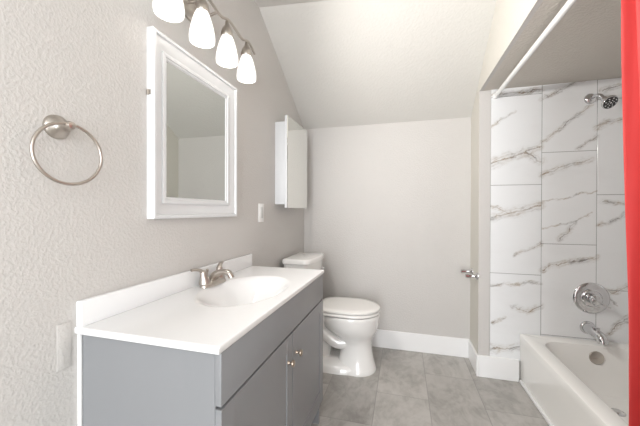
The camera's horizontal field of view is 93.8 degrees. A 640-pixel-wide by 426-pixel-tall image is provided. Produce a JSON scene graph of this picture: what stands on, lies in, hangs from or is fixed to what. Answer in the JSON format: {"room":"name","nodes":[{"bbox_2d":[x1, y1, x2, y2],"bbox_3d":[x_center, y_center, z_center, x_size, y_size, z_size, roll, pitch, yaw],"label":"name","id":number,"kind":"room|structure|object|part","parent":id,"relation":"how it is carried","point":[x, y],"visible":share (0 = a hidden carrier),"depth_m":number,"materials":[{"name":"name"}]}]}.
{"room":"bathroom","nodes":[
{"label":"bathroom","id":0,"kind":"room"},
{"bbox_2d":[0,0,303,425],"bbox_3d":[-0.875,-0.142,0.301,0.100,2.600,5.316,0,0,15],"label":"wall","id":1,"kind":"structure","parent":0,"point":[82,62],"depth_m":0.86,"materials":[{"name":"grey paint"}]},
{"bbox_2d":[57,321,71,371],"bbox_3d":[-0.685,0.356,0.803,0.002,0.124,0.036,0,0,15],"label":"blank plate","id":2,"kind":"object","parent":1,"relation":"attached to","point":[64,330],"visible":1,"depth_m":0.80,"materials":[{"name":"grey paint"}]},
{"bbox_2d":[29,114,102,185],"bbox_3d":[-0.661,-0.163,0.775,0.060,0.185,0.162,0,0,15],"label":"towel ring","id":3,"kind":"object","parent":1,"relation":"attached to","point":[55,126],"visible":1,"depth_m":0.77,"materials":[{"name":"silver metal"}]},
{"bbox_2d":[76,254,251,326],"bbox_3d":[-0.538,0.279,1.300,0.020,0.073,0.978,0,0,15],"label":"backsplash","id":4,"kind":"structure","parent":1,"relation":"attached to","point":[93,309],"depth_m":1.01,"materials":[{"name":"white stone"}]},
{"bbox_2d":[146,26,236,218],"bbox_3d":[-0.525,-0.319,1.320,0.030,0.678,0.560,0,0,15],"label":"wall mirror","id":5,"kind":"object","parent":1,"relation":"attached to","point":[192,109],"visible":1,"depth_m":1.24,"materials":[{"name":"white paint"}]},
{"bbox_3d":[-0.534,-0.319,1.326,0.005,0.518,0.394,0,0,15],"label":"glass","id":6,"kind":"part","parent":5,"relation":"part of","materials":[{"name":"grey mirror"}]},
{"bbox_2d":[152,0,255,83],"bbox_3d":[-0.471,-0.805,1.287,0.150,0.247,0.684,0,0,15],"label":"vanity light","id":7,"kind":"object","parent":1,"relation":"attached to","point":[201,30],"visible":1,"depth_m":1.24,"materials":[{"name":"white glass"}]},
{"bbox_3d":[-0.517,-0.747,1.026,0.099,0.134,0.099,0,0,15],"label":"lamp shade","id":8,"kind":"part","parent":7,"relation":"part of","materials":[{"name":"white glass"}]},
{"bbox_3d":[-0.506,-0.865,1.220,0.087,0.021,0.011,0,0,15],"label":"arm","id":9,"kind":"part","parent":7,"relation":"part of","materials":[{"name":"silver metal"}]},
{"bbox_3d":[-0.470,-0.748,1.195,0.099,0.134,0.099,0,0,15],"label":"lamp shade","id":10,"kind":"part","parent":7,"relation":"part of","materials":[{"name":"white glass"}]},
{"bbox_3d":[-0.423,-0.749,1.365,0.099,0.134,0.099,0,0,15],"label":"lamp shade","id":11,"kind":"part","parent":7,"relation":"part of","materials":[{"name":"white glass"}]},
{"bbox_3d":[-0.376,-0.750,1.535,0.099,0.134,0.099,0,0,15],"label":"lamp shade","id":12,"kind":"part","parent":7,"relation":"part of","materials":[{"name":"white glass"}]},
{"bbox_2d":[258,203,263,221],"bbox_3d":[-0.374,-0.002,1.914,0.008,0.118,0.072,0,0,15],"label":"wall outlet","id":13,"kind":"object","parent":1,"relation":"attached to","point":[260,206],"visible":1,"depth_m":1.90,"materials":[{"name":"white plastic"}]},
{"bbox_2d":[275,115,306,207],"bbox_3d":[-0.215,-0.359,2.306,0.102,0.645,0.447,0,0,15],"label":"medicine cabinet","id":14,"kind":"object","parent":1,"relation":"attached to","point":[290,137],"visible":1,"depth_m":2.13,"materials":[{"name":"white paint"}]},
{"bbox_3d":[-0.178,-0.359,2.296,0.017,0.645,0.447,0,0,15],"label":"door","id":15,"kind":"part","parent":14,"relation":"part of","materials":[{"name":"white paint"}]},
{"bbox_3d":[-0.168,-0.359,2.293,0.005,0.643,0.445,0,0,15],"label":"mirror pane","id":16,"kind":"part","parent":14,"relation":"part of","materials":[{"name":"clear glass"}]},
{"bbox_2d":[254,0,496,128],"bbox_3d":[-0.181,-1.016,0.054,1.464,0.526,5.216,0,0,15],"label":"ceiling","id":17,"kind":"structure","parent":0,"point":[343,63],"depth_m":2.07,"materials":[{"name":"grey paint"}]},
{"bbox_2d":[304,117,470,338],"bbox_3d":[0.539,0.050,2.617,1.394,2.200,0.100,0,0,15],"label":"wall","id":18,"kind":"structure","parent":0,"point":[388,210],"depth_m":2.53,"materials":[{"name":"grey paint"}]},
{"bbox_2d":[372,329,469,357],"bbox_3d":[0.521,1.075,2.567,1.394,0.151,0.014,0,0,15],"label":"baseboard","id":19,"kind":"structure","parent":18,"relation":"attached to","point":[425,343],"depth_m":2.47,"materials":[{"name":"white paint"}]},
{"bbox_2d":[311,346,548,425],"bbox_3d":[0.327,1.188,-0.025,2.600,0.050,5.316,0,0,15],"label":"floor","id":20,"kind":"structure","parent":0,"point":[406,388],"depth_m":1.89,"materials":[{"name":"tile"}]},
{"bbox_2d":[77,274,322,425],"bbox_3d":[-0.318,0.745,1.238,0.482,0.821,0.966,0,0,15],"label":"vanity cabinet","id":21,"kind":"object","parent":20,"relation":"on","point":[272,375],"visible":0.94,"depth_m":0.83,"materials":[{"name":"grey paint"}]},
{"bbox_2d":[75,254,323,354],"bbox_3d":[-0.328,0.342,1.242,0.457,0.197,0.984,0,0,15],"label":"countertop","id":22,"kind":"structure","parent":21,"relation":"on","point":[172,311],"depth_m":0.97,"materials":[{"name":"white stone"}]},
{"bbox_2d":[190,261,233,287],"bbox_3d":[-0.440,0.272,1.318,0.140,0.084,0.225,0,0,15],"label":"faucet","id":23,"kind":"object","parent":22,"relation":"on","point":[217,277],"visible":1,"depth_m":1.30,"materials":[{"name":"silver metal"}]},
{"bbox_3d":[-0.498,0.267,1.261,0.049,0.074,0.087,0,0,24],"label":"handle","id":24,"kind":"part","parent":23,"relation":"part of","materials":[{"name":"silver metal"}]},
{"bbox_3d":[-0.461,0.266,1.397,0.049,0.074,0.087,0,0,7],"label":"handle","id":25,"kind":"part","parent":23,"relation":"part of","materials":[{"name":"silver metal"}]},
{"bbox_3d":[-0.436,0.278,1.317,0.131,0.066,0.047,0,0,15],"label":"spout","id":26,"kind":"part","parent":23,"relation":"part of","materials":[{"name":"silver metal"}]},
{"bbox_3d":[-0.182,0.751,0.960,0.017,0.548,0.483,0,0,15],"label":"door","id":27,"kind":"part","parent":21,"relation":"part of","materials":[{"name":"grey paint"}]},
{"bbox_3d":[-0.184,0.742,0.960,0.012,0.423,0.381,0,0,15],"label":"door panel","id":28,"kind":"part","parent":21,"relation":"part of","materials":[{"name":"grey paint"}]},
{"bbox_3d":[-0.119,0.402,1.186,0.018,0.132,0.958,0,0,15],"label":"false drawer","id":29,"kind":"part","parent":21,"relation":"part of","materials":[{"name":"grey paint"}]},
{"bbox_3d":[-0.109,0.572,1.141,0.028,0.027,0.027,0,0,15],"label":"knob","id":30,"kind":"part","parent":21,"relation":"part of","materials":[{"name":"silver metal"}]},
{"bbox_3d":[-0.085,0.572,1.227,0.028,0.027,0.027,0,0,15],"label":"knob","id":31,"kind":"part","parent":21,"relation":"part of","materials":[{"name":"silver metal"}]},
{"bbox_3d":[-0.054,0.749,1.423,0.017,0.548,0.467,0,0,15],"label":"door","id":32,"kind":"part","parent":21,"relation":"part of","materials":[{"name":"grey paint"}]},
{"bbox_3d":[-0.056,0.740,1.424,0.012,0.423,0.365,0,0,15],"label":"door panel","id":33,"kind":"part","parent":21,"relation":"part of","materials":[{"name":"grey paint"}]},
{"bbox_2d":[282,252,379,376],"bbox_3d":[0.108,0.742,2.287,0.691,0.818,0.448,0,0,15],"label":"toilet","id":34,"kind":"object","parent":20,"relation":"on","point":[350,325],"visible":0.67,"depth_m":2.15,"materials":[{"name":"white ceramic"}]},
{"bbox_3d":[-0.112,0.351,2.346,0.234,0.038,0.448,0,0,15],"label":"tank lid","id":35,"kind":"part","parent":34,"relation":"part of","materials":[{"name":"white ceramic"}]},
{"bbox_3d":[-0.113,0.553,2.347,0.216,0.367,0.428,0,0,15],"label":"tank","id":36,"kind":"part","parent":34,"relation":"part of","materials":[{"name":"white ceramic"}]},
{"bbox_3d":[0.224,0.722,2.255,0.448,0.019,0.364,0,0,15],"label":"seat","id":37,"kind":"part","parent":34,"relation":"part of","materials":[{"name":"white plastic"}]},
{"bbox_3d":[0.221,0.695,2.255,0.455,0.023,0.368,0,0,15],"label":"seat","id":38,"kind":"part","parent":34,"relation":"part of","materials":[{"name":"white plastic"}]},
{"bbox_2d":[519,334,628,425],"bbox_3d":[1.528,0.994,1.224,0.763,0.331,1.517,0,0,15],"label":"bathtub","id":39,"kind":"object","parent":20,"relation":"on","point":[570,382],"visible":0.97,"depth_m":1.80,"materials":[{"name":"white ceramic"}]},
{"bbox_3d":[1.722,0.902,1.866,0.080,0.081,0.031,0,0,15],"label":"overflow plate","id":40,"kind":"part","parent":39,"relation":"part of","materials":[{"name":"silver metal"}]},
{"bbox_2d":[470,0,542,379],"bbox_3d":[1.067,-0.134,-0.183,1.115,2.600,5.216,0,0,15],"label":"wall","id":41,"kind":"structure","parent":0,"point":[510,17],"depth_m":2.11,"materials":[{"name":"grey paint"}]},
{"bbox_2d":[460,268,478,279],"bbox_3d":[1.115,0.454,2.245,0.083,0.052,0.225,0,0,15],"label":"paper holder","id":42,"kind":"object","parent":41,"relation":"attached to","point":[471,275],"visible":1,"depth_m":2.16,"materials":[{"name":"silver metal"}]},
{"bbox_3d":[1.138,0.453,2.328,0.083,0.052,0.052,0,0,15],"label":"post","id":43,"kind":"part","parent":42,"relation":"part of","materials":[{"name":"silver metal"}]},
{"bbox_3d":[1.092,0.454,2.161,0.083,0.052,0.052,0,0,15],"label":"post","id":44,"kind":"part","parent":42,"relation":"part of","materials":[{"name":"silver metal"}]},
{"bbox_2d":[468,340,478,375],"bbox_3d":[1.148,1.078,2.245,0.014,0.151,0.274,0,0,15],"label":"baseboard","id":45,"kind":"structure","parent":41,"relation":"attached to","point":[473,356],"depth_m":2.21,"materials":[{"name":"white paint"}]},
{"bbox_2d":[492,0,576,98],"bbox_3d":[1.020,-0.810,1.356,0.038,0.038,1.520,0,0,15],"label":"curtain rod","id":46,"kind":"object","parent":41,"relation":"attached to","point":[569,3],"visible":1,"depth_m":1.41,"materials":[{"name":"white metal"}]},
{"bbox_2d":[621,0,639,425],"bbox_3d":[0.934,0.122,0.823,0.165,1.820,0.368,0,0,15],"label":"shower curtain","id":47,"kind":"object","parent":46,"relation":"hanging from","point":[630,9],"visible":1,"depth_m":0.89,"materials":[{"name":"red fabric"}]},
{"bbox_2d":[483,0,621,90],"bbox_3d":[1.425,-0.887,1.245,0.992,0.060,1.530,0,0,15],"label":"ceiling","id":48,"kind":"structure","parent":0,"point":[585,45],"depth_m":1.56,"materials":[{"name":"grey paint"}]},
{"bbox_2d":[490,78,628,360],"bbox_3d":[1.652,0.078,1.984,0.942,1.876,0.020,0,0,15],"label":"wall","id":49,"kind":"structure","parent":0,"point":[558,225],"depth_m":2.00,"materials":[{"name":"tile"}]},
{"bbox_2d":[479,355,518,381],"bbox_3d":[1.242,1.079,2.087,0.251,0.151,0.020,0,0,15],"label":"baseboard","id":50,"kind":"structure","parent":49,"relation":"attached to","point":[501,368],"depth_m":2.08,"materials":[{"name":"white paint"}]},
{"bbox_2d":[573,283,610,313],"bbox_3d":[1.750,0.552,1.911,0.200,0.200,0.073,0,0,15],"label":"shower valve","id":51,"kind":"object","parent":49,"relation":"attached to","point":[592,298],"visible":1,"depth_m":1.93,"materials":[{"name":"silver metal"}]},
{"bbox_3d":[1.766,0.557,1.897,0.106,0.078,0.055,0,0,15],"label":"lever","id":52,"kind":"part","parent":51,"relation":"part of","materials":[{"name":"silver metal"}]},
{"bbox_2d":[580,321,608,344],"bbox_3d":[1.719,0.753,1.875,0.084,0.100,0.163,0,0,15],"label":"tub spout","id":53,"kind":"object","parent":49,"relation":"attached to","point":[587,327],"visible":1,"depth_m":1.86,"materials":[{"name":"silver metal"}]},
{"bbox_2d":[584,93,618,108],"bbox_3d":[1.752,-0.704,1.862,0.084,0.140,0.174,0,0,5],"label":"sprayer","id":54,"kind":"object","parent":49,"relation":"attached to","point":[608,102],"visible":1,"depth_m":1.82,"materials":[{"name":"silver metal"}]},
{"bbox_3d":[1.746,-0.725,1.889,0.027,0.059,0.111,0,0,2],"label":"arm","id":55,"kind":"part","parent":54,"relation":"part of","materials":[{"name":"silver metal"}]}
]}

